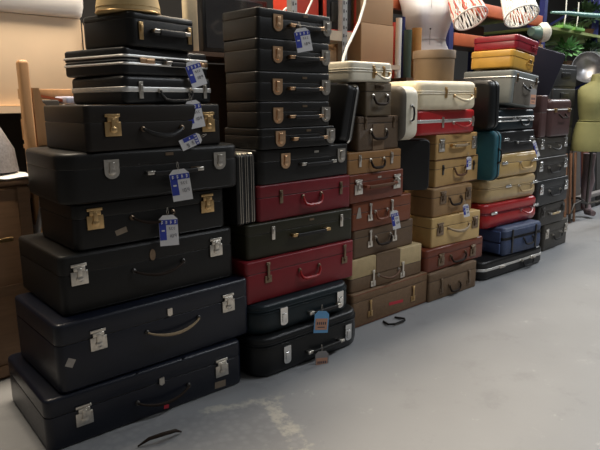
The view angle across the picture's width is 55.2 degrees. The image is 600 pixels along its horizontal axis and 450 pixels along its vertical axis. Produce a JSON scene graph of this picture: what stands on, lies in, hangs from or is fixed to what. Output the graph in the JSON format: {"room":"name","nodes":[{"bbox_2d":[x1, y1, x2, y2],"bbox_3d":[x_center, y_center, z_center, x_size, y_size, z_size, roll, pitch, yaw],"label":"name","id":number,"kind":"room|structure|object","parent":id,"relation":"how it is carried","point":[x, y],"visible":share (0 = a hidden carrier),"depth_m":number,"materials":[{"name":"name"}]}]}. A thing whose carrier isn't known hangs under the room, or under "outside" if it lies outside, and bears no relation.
{"room":"second-hand shop","nodes":[
{"label":"second-hand shop","id":0,"kind":"room"},
{"bbox_2d":[0,204,599,449],"bbox_3d":[3.693,0.240,5.008,20.000,0.100,10.000,-11,16,-42],"label":"floor","id":1,"kind":"structure","parent":0,"point":[510,360],"depth_m":2.57,"materials":[{"name":"concrete"}]},
{"bbox_2d":[0,106,26,172],"bbox_3d":[-1.893,-0.022,3.208,1.500,1.250,0.700,-11,16,-42],"label":"shelf unit","id":2,"kind":"object","parent":1,"relation":"on","point":[10,116],"visible":0.02,"depth_m":3.50,"materials":[{"name":"wood"}]},
{"bbox_2d":[0,12,85,105],"bbox_3d":[-1.814,-0.871,3.060,1.270,0.470,0.565,-11,16,-42],"label":"carton","id":3,"kind":"object","parent":2,"relation":"on","point":[43,42],"visible":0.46,"depth_m":3.06,"materials":[{"name":"beige cardboard"}]},
{"bbox_2d":[0,0,82,18],"bbox_3d":[-1.847,-1.196,2.973,1.260,0.200,0.620,-11,16,-42],"label":"bedding","id":4,"kind":"object","parent":3,"relation":"on","point":[73,9],"visible":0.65,"depth_m":3.04,"materials":[{"name":"fabric"}]},
{"bbox_2d":[0,177,33,378],"bbox_3d":[-1.669,0.254,2.676,0.720,0.930,0.530,-11,16,-42],"label":"wooden cabinet","id":5,"kind":"object","parent":1,"relation":"on","point":[15,207],"visible":0.64,"depth_m":2.64,"materials":[{"name":"brown wood"}]},
{"bbox_2d":[0,171,41,233],"bbox_3d":[-1.423,-0.086,2.715,0.311,0.322,0.340,-11,16,-42],"label":"cloth","id":6,"kind":"object","parent":5,"relation":"on","point":[37,227],"visible":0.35,"depth_m":2.71,"materials":[{"name":"fabric"}]},
{"bbox_2d":[0,127,18,172],"bbox_3d":[-1.494,-0.360,2.660,0.326,0.288,0.194,-7,14,-28],"label":"lampshade","id":7,"kind":"object","parent":6,"relation":"on","point":[8,160],"visible":1,"depth_m":2.67,"materials":[{"name":"grey fabric"}]},
{"bbox_2d":[16,59,72,232],"bbox_3d":[-1.160,-0.080,2.957,0.462,1.460,0.202,-11,16,-42],"label":"wooden rack","id":8,"kind":"object","parent":1,"relation":"on","point":[33,121],"visible":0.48,"depth_m":2.67,"materials":[{"name":"brown wood"}]},
{"bbox_2d":[8,338,240,449],"bbox_3d":[-0.750,0.643,2.538,0.856,0.209,0.574,-10,15,-39],"label":"suitcase","id":9,"kind":"object","parent":1,"relation":"on","point":[60,420],"visible":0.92,"depth_m":2.29,"materials":[{"name":"leather"}]},
{"bbox_2d":[15,273,247,392],"bbox_3d":[-0.705,0.401,2.525,0.866,0.270,0.529,-11,16,-41],"label":"suitcase","id":10,"kind":"object","parent":9,"relation":"on","point":[81,350],"visible":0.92,"depth_m":2.29,"materials":[{"name":"leather"}]},
{"bbox_2d":[18,226,231,315],"bbox_3d":[-0.742,0.143,2.526,0.772,0.232,0.539,-11,16,-41],"label":"suitcase","id":11,"kind":"object","parent":10,"relation":"on","point":[71,282],"visible":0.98,"depth_m":2.30,"materials":[{"name":"leather"}]},
{"bbox_2d":[39,188,223,251],"bbox_3d":[-0.704,-0.059,2.477,0.672,0.182,0.446,-11,16,-40],"label":"suitcase","id":12,"kind":"object","parent":11,"relation":"on","point":[83,227],"visible":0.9,"depth_m":2.28,"materials":[{"name":"leather"}]},
{"bbox_2d":[26,142,235,204],"bbox_3d":[-0.696,-0.243,2.447,0.772,0.188,0.508,-10,15,-38],"label":"suitcase","id":13,"kind":"object","parent":12,"relation":"on","point":[59,176],"visible":0.91,"depth_m":2.21,"materials":[{"name":"leather"}]},
{"bbox_2d":[44,104,219,151],"bbox_3d":[-0.676,-0.414,2.385,0.595,0.169,0.442,-12,16,-43],"label":"suitcase","id":14,"kind":"object","parent":13,"relation":"on","point":[83,128],"visible":0.99,"depth_m":2.21,"materials":[{"name":"leather"}]},
{"bbox_2d":[72,75,210,104],"bbox_3d":[-0.649,-0.561,2.409,0.386,0.107,0.461,8,15,36],"label":"briefcase","id":15,"kind":"object","parent":14,"relation":"on","point":[120,89],"visible":0.94,"depth_m":2.25,"materials":[{"name":"black plastic"}]},
{"bbox_2d":[63,46,207,77],"bbox_3d":[-0.667,-0.666,2.398,0.399,0.102,0.472,7,14,32],"label":"briefcase","id":16,"kind":"object","parent":15,"relation":"on","point":[113,61],"visible":0.89,"depth_m":2.23,"materials":[{"name":"black leather"}]},
{"bbox_2d":[83,11,193,51],"bbox_3d":[-0.636,-0.766,2.313,0.328,0.126,0.334,8,14,35],"label":"suitcase","id":17,"kind":"object","parent":16,"relation":"on","point":[136,29],"visible":0.98,"depth_m":2.19,"materials":[{"name":"leather"}]},
{"bbox_2d":[95,0,160,14],"bbox_3d":[-0.664,-0.911,2.203,0.248,0.200,0.248,-11,16,-42],"label":"lampshade","id":18,"kind":"object","parent":17,"relation":"on","point":[102,7],"visible":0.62,"depth_m":2.12,"materials":[{"name":"beige fabric"}]},
{"bbox_2d":[185,54,206,87],"bbox_3d":[-0.430,-0.634,2.372,0.093,0.139,0.021,-5,13,-22],"label":"price tag","id":19,"kind":"object","parent":16,"relation":"hanging from","point":[193,68],"visible":1,"depth_m":2.37,"materials":[{"name":"white paper"}]},
{"bbox_2d":[185,62,200,83],"bbox_3d":[-0.431,-0.627,2.370,0.069,0.069,0.001,-28,21,-28],"label":"print","id":20,"kind":"object","parent":19,"relation":"attached to","point":[192,78],"depth_m":2.36},
{"bbox_2d":[186,93,204,128],"bbox_3d":[-0.436,-0.468,2.365,0.086,0.146,0.023,-8,14,-30],"label":"price tag","id":21,"kind":"object","parent":15,"relation":"hanging from","point":[198,121],"visible":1,"depth_m":2.37,"materials":[{"name":"white paper"}]},
{"bbox_2d":[189,103,200,123],"bbox_3d":[-0.433,-0.457,2.360,0.069,0.074,0.001,-19,15,-27],"label":"print","id":22,"kind":"object","parent":21,"relation":"attached to","point":[196,107],"depth_m":2.36},
{"bbox_2d":[179,133,206,150],"bbox_3d":[-0.434,-0.338,2.336,0.122,0.072,0.011,-8,14,-31],"label":"price tag","id":23,"kind":"object","parent":14,"relation":"attached to","point":[195,139],"visible":1,"depth_m":2.33,"materials":[{"name":"white paper"}]},
{"bbox_2d":[169,162,192,201],"bbox_3d":[-0.475,-0.173,2.288,0.089,0.158,0.024,-4,12,-17],"label":"price tag","id":24,"kind":"object","parent":13,"relation":"attached to","point":[180,182],"visible":1,"depth_m":2.28,"materials":[{"name":"white paper"}]},
{"bbox_2d":[169,173,189,195],"bbox_3d":[-0.474,-0.162,2.283,0.076,0.083,0.001,-10,10,-15],"label":"print","id":25,"kind":"object","parent":24,"relation":"attached to","point":[175,190],"depth_m":2.28},
{"bbox_2d":[159,207,178,245],"bbox_3d":[-0.535,0.006,2.335,0.075,0.154,0.024,-5,13,-19],"label":"price tag","id":26,"kind":"object","parent":12,"relation":"attached to","point":[168,227],"visible":1,"depth_m":2.33,"materials":[{"name":"white paper"}]},
{"bbox_2d":[159,219,177,240],"bbox_3d":[-0.532,0.020,2.330,0.073,0.083,0.001,-5,9,-19],"label":"print","id":27,"kind":"object","parent":26,"relation":"attached to","point":[163,235],"depth_m":2.32},
{"bbox_2d":[135,51,227,142],"bbox_3d":[-0.606,-0.260,3.587,0.850,1.542,0.440,-11,16,-42],"label":"shelf unit","id":28,"kind":"object","parent":1,"relation":"on","point":[216,75],"visible":0.02,"depth_m":3.79,"materials":[{"name":"brown wood"}]},
{"bbox_2d":[182,0,198,50],"bbox_3d":[-0.612,-1.170,3.190,0.085,0.400,0.050,-11,16,-42],"label":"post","id":29,"kind":"object","parent":28,"relation":"on","point":[189,7],"visible":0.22,"depth_m":3.17,"materials":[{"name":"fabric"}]},
{"bbox_2d":[197,0,266,52],"bbox_3d":[-0.394,-1.187,3.435,0.480,0.325,0.140,-11,16,-42],"label":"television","id":30,"kind":"object","parent":28,"relation":"on","point":[210,22],"visible":0.38,"depth_m":3.31,"materials":[{"name":"black plastic"}]},
{"bbox_2d":[234,304,354,376],"bbox_3d":[-0.058,0.552,2.980,0.704,0.192,0.444,-11,15,-39],"label":"suitcase","id":31,"kind":"object","parent":1,"relation":"on","point":[262,355],"visible":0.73,"depth_m":2.75,"materials":[{"name":"black leather"}]},
{"bbox_2d":[247,279,345,334],"bbox_3d":[-0.079,0.385,2.955,0.653,0.145,0.412,-10,15,-38],"label":"suitcase","id":32,"kind":"object","parent":31,"relation":"on","point":[277,313],"visible":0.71,"depth_m":2.78,"materials":[{"name":"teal leather"}]},
{"bbox_2d":[232,239,352,304],"bbox_3d":[-0.109,0.197,3.005,0.706,0.201,0.458,-10,15,-39],"label":"suitcase","id":33,"kind":"object","parent":32,"relation":"on","point":[270,277],"visible":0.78,"depth_m":2.81,"materials":[{"name":"leather"}]},
{"bbox_2d":[224,207,350,260],"bbox_3d":[-0.106,0.011,2.990,0.685,0.167,0.445,-10,15,-39],"label":"suitcase","id":34,"kind":"object","parent":33,"relation":"on","point":[249,242],"visible":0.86,"depth_m":2.79,"materials":[{"name":"leather"}]},
{"bbox_2d":[222,151,255,225],"bbox_3d":[-0.355,-0.184,2.720,0.108,0.331,0.336,-11,16,-42],"label":"briefcase","id":35,"kind":"object","parent":34,"relation":"on","point":[239,199],"visible":0.52,"depth_m":2.60,"materials":[{"name":"black leather"}]},
{"bbox_2d":[255,174,348,222],"bbox_3d":[-0.077,-0.163,2.986,0.623,0.172,0.406,-11,16,-41],"label":"suitcase","id":36,"kind":"object","parent":34,"relation":"on","point":[302,197],"visible":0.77,"depth_m":2.82,"materials":[{"name":"leather"}]},
{"bbox_2d":[235,143,346,184],"bbox_3d":[-0.082,-0.330,2.961,0.633,0.164,0.407,-11,16,-42],"label":"suitcase","id":37,"kind":"object","parent":36,"relation":"on","point":[271,166],"visible":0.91,"depth_m":2.79,"materials":[{"name":"leather"}]},
{"bbox_2d":[225,125,334,149],"bbox_3d":[-0.089,-0.440,2.844,0.482,0.096,0.319,-11,16,-40],"label":"suitcase","id":38,"kind":"object","parent":37,"relation":"on","point":[284,137],"visible":0.94,"depth_m":2.71,"materials":[{"name":"leather"}]},
{"bbox_2d":[227,101,329,127],"bbox_3d":[-0.094,-0.541,2.802,0.451,0.118,0.287,-11,16,-40],"label":"suitcase","id":39,"kind":"object","parent":38,"relation":"on","point":[305,113],"visible":0.98,"depth_m":2.68,"materials":[{"name":"leather"}]},
{"bbox_2d":[226,71,329,101],"bbox_3d":[-0.095,-0.664,2.776,0.457,0.132,0.282,-11,16,-41],"label":"suitcase","id":40,"kind":"object","parent":39,"relation":"on","point":[253,86],"visible":1,"depth_m":2.66,"materials":[{"name":"leather"}]},
{"bbox_2d":[224,38,329,73],"bbox_3d":[-0.098,-0.801,2.760,0.461,0.141,0.288,-11,16,-42],"label":"suitcase","id":41,"kind":"object","parent":40,"relation":"on","point":[253,54],"visible":0.98,"depth_m":2.63,"materials":[{"name":"leather"}]},
{"bbox_2d":[222,7,330,43],"bbox_3d":[-0.097,-0.937,2.744,0.480,0.128,0.288,-12,16,-43],"label":"suitcase","id":42,"kind":"object","parent":41,"relation":"on","point":[254,22],"visible":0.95,"depth_m":2.61,"materials":[{"name":"leather"}]},
{"bbox_2d":[294,22,312,52],"bbox_3d":[0.013,-0.861,2.638,0.092,0.139,0.022,-5,13,-22],"label":"price tag","id":43,"kind":"object","parent":42,"relation":"hanging from","point":[302,35],"visible":1,"depth_m":2.63,"materials":[{"name":"white paper"}]},
{"bbox_2d":[294,31,309,47],"bbox_3d":[0.014,-0.851,2.632,0.076,0.069,0.001,-16,13,-19],"label":"print","id":44,"kind":"object","parent":43,"relation":"attached to","point":[298,43],"depth_m":2.63},
{"bbox_2d":[328,84,358,143],"bbox_3d":[0.152,-0.600,3.116,0.156,0.315,0.350,-11,16,-42],"label":"briefcase","id":45,"kind":"object","parent":37,"relation":"on","point":[343,98],"visible":0.54,"depth_m":3.00,"materials":[{"name":"leather"}]},
{"bbox_2d":[313,305,328,332],"bbox_3d":[0.102,0.464,2.830,0.084,0.142,0.022,-4,12,-17],"label":"price tag","id":46,"kind":"object","parent":32,"relation":"hanging from","point":[321,320],"visible":1,"depth_m":2.83,"materials":[{"name":"blue"}]},
{"bbox_2d":[287,0,399,83],"bbox_3d":[0.171,-0.945,3.996,1.062,2.700,0.493,-11,16,-42],"label":"shelving","id":47,"kind":"object","parent":1,"relation":"on","point":[341,37],"visible":0.04,"depth_m":3.69,"materials":[{"name":"metal"}]},
{"bbox_2d":[273,0,318,14],"bbox_3d":[-0.022,-1.403,3.624,0.240,0.340,0.211,-11,16,-42],"label":"suitcase","id":48,"kind":"object","parent":47,"relation":"on","point":[302,5],"visible":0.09,"depth_m":3.57,"materials":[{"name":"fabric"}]},
{"bbox_2d":[319,0,356,32],"bbox_3d":[0.197,-1.450,3.793,0.314,0.374,0.214,-11,16,-42],"label":"bag","id":49,"kind":"object","parent":47,"relation":"on","point":[328,8],"visible":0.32,"depth_m":3.70,"materials":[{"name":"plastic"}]},
{"bbox_2d":[329,22,392,64],"bbox_3d":[0.406,-1.272,4.092,0.345,0.267,0.382,-11,16,-42],"label":"cardboard box","id":50,"kind":"object","parent":47,"relation":"on","point":[371,42],"visible":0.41,"depth_m":3.93,"materials":[{"name":"beige"}]},
{"bbox_2d":[351,0,392,25],"bbox_3d":[0.396,-1.548,4.027,0.345,0.302,0.382,-11,16,-42],"label":"cardboard box","id":51,"kind":"object","parent":50,"relation":"on","point":[375,11],"visible":0.31,"depth_m":3.89,"materials":[{"name":"beige"}]},
{"bbox_2d":[346,271,426,327],"bbox_3d":[0.419,0.414,3.591,0.694,0.203,0.434,-11,16,-40],"label":"suitcase","id":52,"kind":"object","parent":1,"relation":"on","point":[374,303],"visible":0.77,"depth_m":3.41,"materials":[{"name":"leather"}]},
{"bbox_2d":[342,241,420,293],"bbox_3d":[0.410,0.224,3.529,0.637,0.192,0.426,-10,15,-39],"label":"suitcase","id":53,"kind":"object","parent":52,"relation":"on","point":[369,271],"visible":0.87,"depth_m":3.37,"materials":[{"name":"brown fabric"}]},
{"bbox_2d":[351,218,412,258],"bbox_3d":[0.395,0.054,3.478,0.553,0.163,0.363,-11,16,-41],"label":"suitcase","id":54,"kind":"object","parent":53,"relation":"on","point":[373,240],"visible":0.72,"depth_m":3.33,"materials":[{"name":"leather"}]},
{"bbox_2d":[347,192,410,231],"bbox_3d":[0.384,-0.098,3.418,0.521,0.159,0.345,-11,16,-41],"label":"suitcase","id":55,"kind":"object","parent":54,"relation":"on","point":[372,213],"visible":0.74,"depth_m":3.28,"materials":[{"name":"brown leather"}]},
{"bbox_2d":[349,168,402,203],"bbox_3d":[0.347,-0.239,3.321,0.479,0.155,0.318,-11,16,-42],"label":"suitcase","id":56,"kind":"object","parent":55,"relation":"on","point":[363,187],"visible":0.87,"depth_m":3.21,"materials":[{"name":"leather"}]},
{"bbox_2d":[346,148,400,174],"bbox_3d":[0.338,-0.372,3.285,0.460,0.119,0.307,-11,16,-42],"label":"suitcase","id":57,"kind":"object","parent":56,"relation":"on","point":[361,162],"visible":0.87,"depth_m":3.17,"materials":[{"name":"beige leather"}]},
{"bbox_2d":[347,115,397,151],"bbox_3d":[0.373,-0.525,3.260,0.364,0.187,0.250,-12,16,-43],"label":"suitcase","id":58,"kind":"object","parent":57,"relation":"on","point":[370,133],"visible":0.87,"depth_m":3.16,"materials":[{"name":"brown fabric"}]},
{"bbox_2d":[341,82,390,115],"bbox_3d":[0.376,-0.698,3.191,0.225,0.179,0.218,-12,16,-43],"label":"suitcase","id":59,"kind":"object","parent":58,"relation":"on","point":[374,99],"visible":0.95,"depth_m":3.11,"materials":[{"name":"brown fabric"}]},
{"bbox_2d":[328,61,391,82],"bbox_3d":[0.321,-0.830,3.128,0.352,0.103,0.274,-11,16,-41],"label":"suitcase","id":60,"kind":"object","parent":59,"relation":"on","point":[343,71],"visible":0.83,"depth_m":3.02,"materials":[{"name":"leather"}]},
{"bbox_2d":[397,138,429,189],"bbox_3d":[0.644,-0.377,3.573,0.312,0.324,0.110,-1,12,-1],"label":"briefcase","id":61,"kind":"object","parent":55,"relation":"on","point":[415,152],"visible":0.52,"depth_m":3.52,"materials":[{"name":"leather"}]},
{"bbox_2d":[390,86,417,139],"bbox_3d":[0.565,-0.662,3.405,0.150,0.310,0.300,-10,15,-39],"label":"case","id":62,"kind":"object","parent":61,"relation":"on","point":[404,99],"visible":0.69,"depth_m":3.30,"materials":[{"name":"leather"}]},
{"bbox_2d":[387,78,457,191],"bbox_3d":[0.948,-0.480,4.836,1.040,1.430,0.600,-11,16,-42],"label":"wooden table","id":63,"kind":"object","parent":1,"relation":"on","point":[392,79],"visible":0.02,"depth_m":4.18,"materials":[{"name":"brown wood"}]},
{"bbox_2d":[395,18,401,77],"bbox_3d":[0.717,-1.288,4.189,0.044,0.420,0.044,-11,16,-42],"label":"roll","id":64,"kind":"object","parent":63,"relation":"on","point":[398,39],"visible":0.82,"depth_m":4.17,"materials":[{"name":"paper"}]},
{"bbox_2d":[403,30,411,77],"bbox_3d":[0.789,-1.255,4.222,0.060,0.340,0.060,-11,16,-42],"label":"roll","id":65,"kind":"object","parent":63,"relation":"on","point":[407,44],"visible":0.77,"depth_m":4.20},
{"bbox_2d":[411,27,421,77],"bbox_3d":[0.865,-1.277,4.276,0.072,0.360,0.072,-11,16,-42],"label":"roll","id":66,"kind":"object","parent":63,"relation":"on","point":[416,32],"visible":0.63,"depth_m":4.23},
{"bbox_2d":[399,0,456,49],"bbox_3d":[0.997,-1.542,4.485,0.452,0.790,0.284,-1,12,-1],"label":"mannequin","id":67,"kind":"object","parent":63,"relation":"on","point":[433,16],"visible":0.45,"depth_m":4.38,"materials":[{"name":"white fabric"}]},
{"bbox_2d":[426,259,475,301],"bbox_3d":[0.928,0.348,3.918,0.521,0.187,0.344,-10,15,-39],"label":"suitcase","id":68,"kind":"object","parent":1,"relation":"on","point":[441,283],"visible":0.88,"depth_m":3.79,"materials":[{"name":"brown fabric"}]},
{"bbox_2d":[420,235,482,272],"bbox_3d":[0.921,0.166,3.957,0.654,0.151,0.423,-10,15,-39],"label":"suitcase","id":69,"kind":"object","parent":68,"relation":"on","point":[440,257],"visible":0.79,"depth_m":3.77,"materials":[{"name":"leather"}]},
{"bbox_2d":[410,209,479,247],"bbox_3d":[0.970,0.006,3.881,0.508,0.191,0.302,-9,15,-36],"label":"suitcase","id":70,"kind":"object","parent":69,"relation":"on","point":[451,228],"visible":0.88,"depth_m":3.74,"materials":[{"name":"leather"}]},
{"bbox_2d":[405,182,471,217],"bbox_3d":[0.936,-0.178,3.839,0.437,0.186,0.268,-10,15,-39],"label":"suitcase","id":71,"kind":"object","parent":70,"relation":"on","point":[450,199],"visible":0.9,"depth_m":3.71,"materials":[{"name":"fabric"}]},
{"bbox_2d":[428,154,477,187],"bbox_3d":[0.936,-0.383,3.925,0.371,0.177,0.564,11,16,43],"label":"suitcase","id":72,"kind":"object","parent":71,"relation":"on","point":[444,172],"visible":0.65,"depth_m":3.76,"materials":[{"name":"leather"}]},
{"bbox_2d":[413,132,477,159],"bbox_3d":[0.917,-0.540,3.858,0.502,0.157,0.376,-12,16,-43],"label":"suitcase","id":73,"kind":"object","parent":72,"relation":"on","point":[443,146],"visible":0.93,"depth_m":3.69,"materials":[{"name":"leather"}]},
{"bbox_2d":[415,109,474,135],"bbox_3d":[0.818,-0.674,3.745,0.658,0.151,0.432,-11,16,-41],"label":"suitcase","id":74,"kind":"object","parent":73,"relation":"on","point":[429,122],"visible":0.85,"depth_m":3.58,"materials":[{"name":"red plastic"}]},
{"bbox_2d":[390,81,476,109],"bbox_3d":[0.838,-0.814,3.618,0.556,0.173,0.346,-9,14,-34],"label":"suitcase","id":75,"kind":"object","parent":74,"relation":"on","point":[432,95],"visible":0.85,"depth_m":3.49,"materials":[{"name":"leather"}]},
{"bbox_2d":[413,49,455,80],"bbox_3d":[0.859,-1.017,3.689,0.270,0.191,0.270,-11,16,-42],"label":"hatbox","id":76,"kind":"object","parent":75,"relation":"on","point":[433,64],"visible":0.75,"depth_m":3.58,"materials":[{"name":"cardboard"}]},
{"bbox_2d":[393,0,599,89],"bbox_3d":[1.903,-1.675,6.170,5.065,3.200,0.950,-11,16,-42],"label":"shelving","id":77,"kind":"object","parent":1,"relation":"on","point":[454,41],"visible":0.2,"depth_m":6.19,"materials":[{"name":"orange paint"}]},
{"bbox_2d":[500,0,539,27],"bbox_3d":[1.801,-2.049,4.876,0.296,0.718,0.511,-6,13,-25],"label":"lampshade","id":78,"kind":"object","parent":77,"relation":"hanging from","point":[507,6],"visible":1,"depth_m":4.89,"materials":[{"name":"fabric"}]},
{"bbox_2d":[552,35,582,64],"bbox_3d":[3.103,-2.032,6.719,0.391,0.360,0.432,-11,16,-42],"label":"potted plant","id":79,"kind":"object","parent":77,"relation":"on","point":[568,45],"visible":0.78,"depth_m":6.67,"materials":[{"name":"green plant"}]},
{"bbox_2d":[568,0,599,33],"bbox_3d":[3.595,-2.582,7.139,0.536,0.436,0.562,-11,16,-42],"label":"potted plant","id":80,"kind":"object","parent":77,"relation":"on","point":[586,6],"visible":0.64,"depth_m":7.07,"materials":[{"name":"green plant"}]},
{"bbox_2d":[550,11,599,17],"bbox_3d":[3.176,-2.379,6.467,1.454,0.125,0.064,-11,16,-40],"label":"rod","id":81,"kind":"object","parent":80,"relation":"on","point":[572,13],"visible":1,"depth_m":6.38,"materials":[{"name":"teal paint"}]},
{"bbox_2d":[572,52,599,81],"bbox_3d":[3.150,-1.737,6.330,0.330,0.328,0.177,1,12,10],"label":"metal bowl","id":82,"kind":"object","parent":77,"relation":"on","point":[587,63],"visible":0.84,"depth_m":6.36,"materials":[{"name":"silver metal"}]},
{"bbox_2d":[472,245,540,279],"bbox_3d":[1.465,0.247,4.498,0.846,0.137,0.535,-10,15,-38],"label":"suitcase","id":83,"kind":"object","parent":1,"relation":"on","point":[488,265],"visible":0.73,"depth_m":4.24,"materials":[{"name":"black plastic"}]},
{"bbox_2d":[479,219,540,255],"bbox_3d":[1.605,0.080,4.438,0.518,0.209,0.324,-9,15,-36],"label":"suitcase","id":84,"kind":"object","parent":83,"relation":"on","point":[502,240],"visible":0.7,"depth_m":4.29,"materials":[{"name":"blue fabric"}]},
{"bbox_2d":[471,195,538,228],"bbox_3d":[1.481,-0.129,4.480,0.736,0.183,0.479,-10,15,-37],"label":"suitcase","id":85,"kind":"object","parent":84,"relation":"on","point":[493,214],"visible":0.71,"depth_m":4.27,"materials":[{"name":"leather"}]},
{"bbox_2d":[466,173,537,203],"bbox_3d":[1.473,-0.308,4.447,0.708,0.179,0.452,-10,15,-37],"label":"suitcase","id":86,"kind":"object","parent":85,"relation":"on","point":[521,185],"visible":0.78,"depth_m":4.22,"materials":[{"name":"beige leather"}]},
{"bbox_2d":[472,130,501,180],"bbox_3d":[1.266,-0.500,4.092,0.090,0.354,0.374,-11,16,-42],"label":"suitcase","id":87,"kind":"object","parent":86,"relation":"on","point":[488,150],"visible":0.58,"depth_m":3.99,"materials":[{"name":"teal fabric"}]},
{"bbox_2d":[458,79,499,130],"bbox_3d":[1.214,-0.838,4.013,0.140,0.348,0.349,-11,16,-42],"label":"suitcase","id":88,"kind":"object","parent":87,"relation":"on","point":[486,102],"visible":0.59,"depth_m":3.90,"materials":[{"name":"leather"}]},
{"bbox_2d":[497,150,538,177],"bbox_3d":[1.532,-0.481,4.418,0.600,0.170,0.387,-10,15,-39],"label":"suitcase","id":89,"kind":"object","parent":86,"relation":"on","point":[516,163],"visible":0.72,"depth_m":4.29,"materials":[{"name":"beige leather"}]},
{"bbox_2d":[498,129,534,153],"bbox_3d":[1.511,-0.640,4.362,0.542,0.162,0.353,-11,16,-40],"label":"suitcase","id":90,"kind":"object","parent":89,"relation":"on","point":[512,141],"visible":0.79,"depth_m":4.25,"materials":[{"name":"leather"}]},
{"bbox_2d":[492,109,533,130],"bbox_3d":[1.502,-0.801,4.361,0.584,0.149,0.374,-11,16,-42],"label":"suitcase","id":91,"kind":"object","parent":90,"relation":"on","point":[509,119],"visible":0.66,"depth_m":4.22,"materials":[{"name":"leather"}]},
{"bbox_2d":[463,70,538,107],"bbox_3d":[1.510,-1.009,4.291,0.422,0.267,0.449,-11,16,-42],"label":"case","id":92,"kind":"object","parent":91,"relation":"on","point":[516,86],"visible":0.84,"depth_m":4.10,"materials":[{"name":"grey plastic"}]},
{"bbox_2d":[471,49,533,72],"bbox_3d":[1.514,-1.204,4.252,0.372,0.154,0.368,-12,17,-44],"label":"case","id":93,"kind":"object","parent":92,"relation":"on","point":[506,59],"visible":0.95,"depth_m":4.13,"materials":[{"name":"leather"}]},
{"bbox_2d":[474,34,538,55],"bbox_3d":[1.541,-1.322,4.254,0.378,0.128,0.379,11,16,43],"label":"case","id":94,"kind":"object","parent":93,"relation":"on","point":[519,42],"visible":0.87,"depth_m":4.13,"materials":[{"name":"leather"}]},
{"bbox_2d":[527,22,551,46],"bbox_3d":[2.116,-0.835,5.245,0.300,1.934,0.220,-11,16,-42],"label":"floor lamp","id":95,"kind":"object","parent":1,"relation":"on","point":[542,32],"visible":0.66,"depth_m":5.00,"materials":[{"name":"green ceramic"}]},
{"bbox_2d":[539,217,567,251],"bbox_3d":[2.142,0.062,5.117,0.491,0.230,0.325,-12,16,-42],"label":"suitcase","id":96,"kind":"object","parent":1,"relation":"on","point":[553,234],"visible":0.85,"depth_m":4.98,"materials":[{"name":"leather"}]},
{"bbox_2d":[530,200,564,225],"bbox_3d":[2.068,-0.120,4.986,0.456,0.181,0.303,-11,16,-40],"label":"suitcase","id":97,"kind":"object","parent":96,"relation":"on","point":[549,213],"visible":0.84,"depth_m":4.86,"materials":[{"name":"leather"}]},
{"bbox_2d":[532,175,567,206],"bbox_3d":[2.016,-0.311,4.944,0.586,0.209,0.383,-11,16,-41],"label":"suitcase","id":98,"kind":"object","parent":97,"relation":"on","point":[547,191],"visible":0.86,"depth_m":4.79,"materials":[{"name":"grey leather"}]},
{"bbox_2d":[532,154,567,180],"bbox_3d":[1.988,-0.499,4.883,0.577,0.183,0.378,-11,16,-41],"label":"suitcase","id":99,"kind":"object","parent":98,"relation":"on","point":[550,167],"visible":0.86,"depth_m":4.74,"materials":[{"name":"leather"}]},
{"bbox_2d":[533,135,567,157],"bbox_3d":[1.986,-0.669,4.847,0.570,0.162,0.384,-12,16,-42],"label":"suitcase","id":100,"kind":"object","parent":99,"relation":"on","point":[555,145],"visible":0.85,"depth_m":4.71,"materials":[{"name":"leather"}]},
{"bbox_2d":[507,95,547,137],"bbox_3d":[1.827,-0.877,4.642,0.113,0.329,0.300,-11,16,-42],"label":"suitcase","id":101,"kind":"object","parent":100,"relation":"on","point":[540,110],"visible":0.41,"depth_m":4.52,"materials":[{"name":"leather"}]},
{"bbox_2d":[545,99,570,136],"bbox_3d":[2.061,-0.903,4.824,0.432,0.300,0.342,-11,16,-42],"label":"case","id":102,"kind":"object","parent":100,"relation":"on","point":[558,110],"visible":0.56,"depth_m":4.68,"materials":[{"name":"leather"}]},
{"bbox_2d":[529,46,564,96],"bbox_3d":[1.935,-1.242,4.670,0.384,0.429,0.120,4,13,21],"label":"suitcase","id":103,"kind":"object","parent":102,"relation":"on","point":[547,63],"visible":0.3,"depth_m":4.59,"materials":[{"name":"leather"}]},
{"bbox_2d":[548,65,576,216],"bbox_3d":[2.514,-0.832,6.025,0.580,1.620,0.444,-11,16,-42],"label":"tower","id":104,"kind":"object","parent":1,"relation":"on","point":[565,83],"visible":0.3,"depth_m":5.78,"materials":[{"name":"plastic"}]},
{"bbox_2d":[572,151,580,210],"bbox_3d":[3.157,-0.515,6.576,0.200,0.710,0.092,-11,16,-42],"label":"leaning board","id":105,"kind":"object","parent":1,"relation":"on","point":[578,173],"visible":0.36,"depth_m":6.58,"materials":[{"name":"wood"}]},
{"bbox_2d":[568,74,599,222],"bbox_3d":[3.099,-0.828,6.146,0.621,1.529,0.568,-1,12,-3],"label":"mannequin","id":106,"kind":"object","parent":1,"relation":"on","point":[586,132],"visible":0.94,"depth_m":5.92,"materials":[{"name":"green fabric"}]},
{"bbox_2d":[581,153,595,215],"bbox_3d":[3.178,-0.445,6.305,0.144,0.670,0.274,1,12,8],"label":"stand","id":107,"kind":"object","parent":1,"relation":"on","point":[587,211],"visible":0.83,"depth_m":6.30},
{"bbox_2d":[595,152,599,204],"bbox_3d":[3.662,-0.616,7.035,0.220,0.710,0.092,-11,16,-42],"label":"leaning board","id":108,"kind":"object","parent":1,"relation":"on","point":[597,161],"visible":0.5,"depth_m":6.97,"materials":[{"name":"wood"}]},
{"bbox_2d":[80,0,599,137],"bbox_3d":[0.540,-2.726,7.826,20.000,4.600,0.100,-11,16,-42],"label":"wall","id":109,"kind":"structure","parent":0,"point":[171,8],"depth_m":10.28,"materials":[{"name":"grey paint"}]},
{"bbox_2d":[448,0,487,30],"bbox_3d":[1.190,-1.838,4.366,0.269,0.696,0.517,-9,15,-36],"label":"lampshade","id":110,"kind":"object","parent":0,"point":[457,9],"visible":0.96,"depth_m":4.35,"materials":[{"name":"fabric"}]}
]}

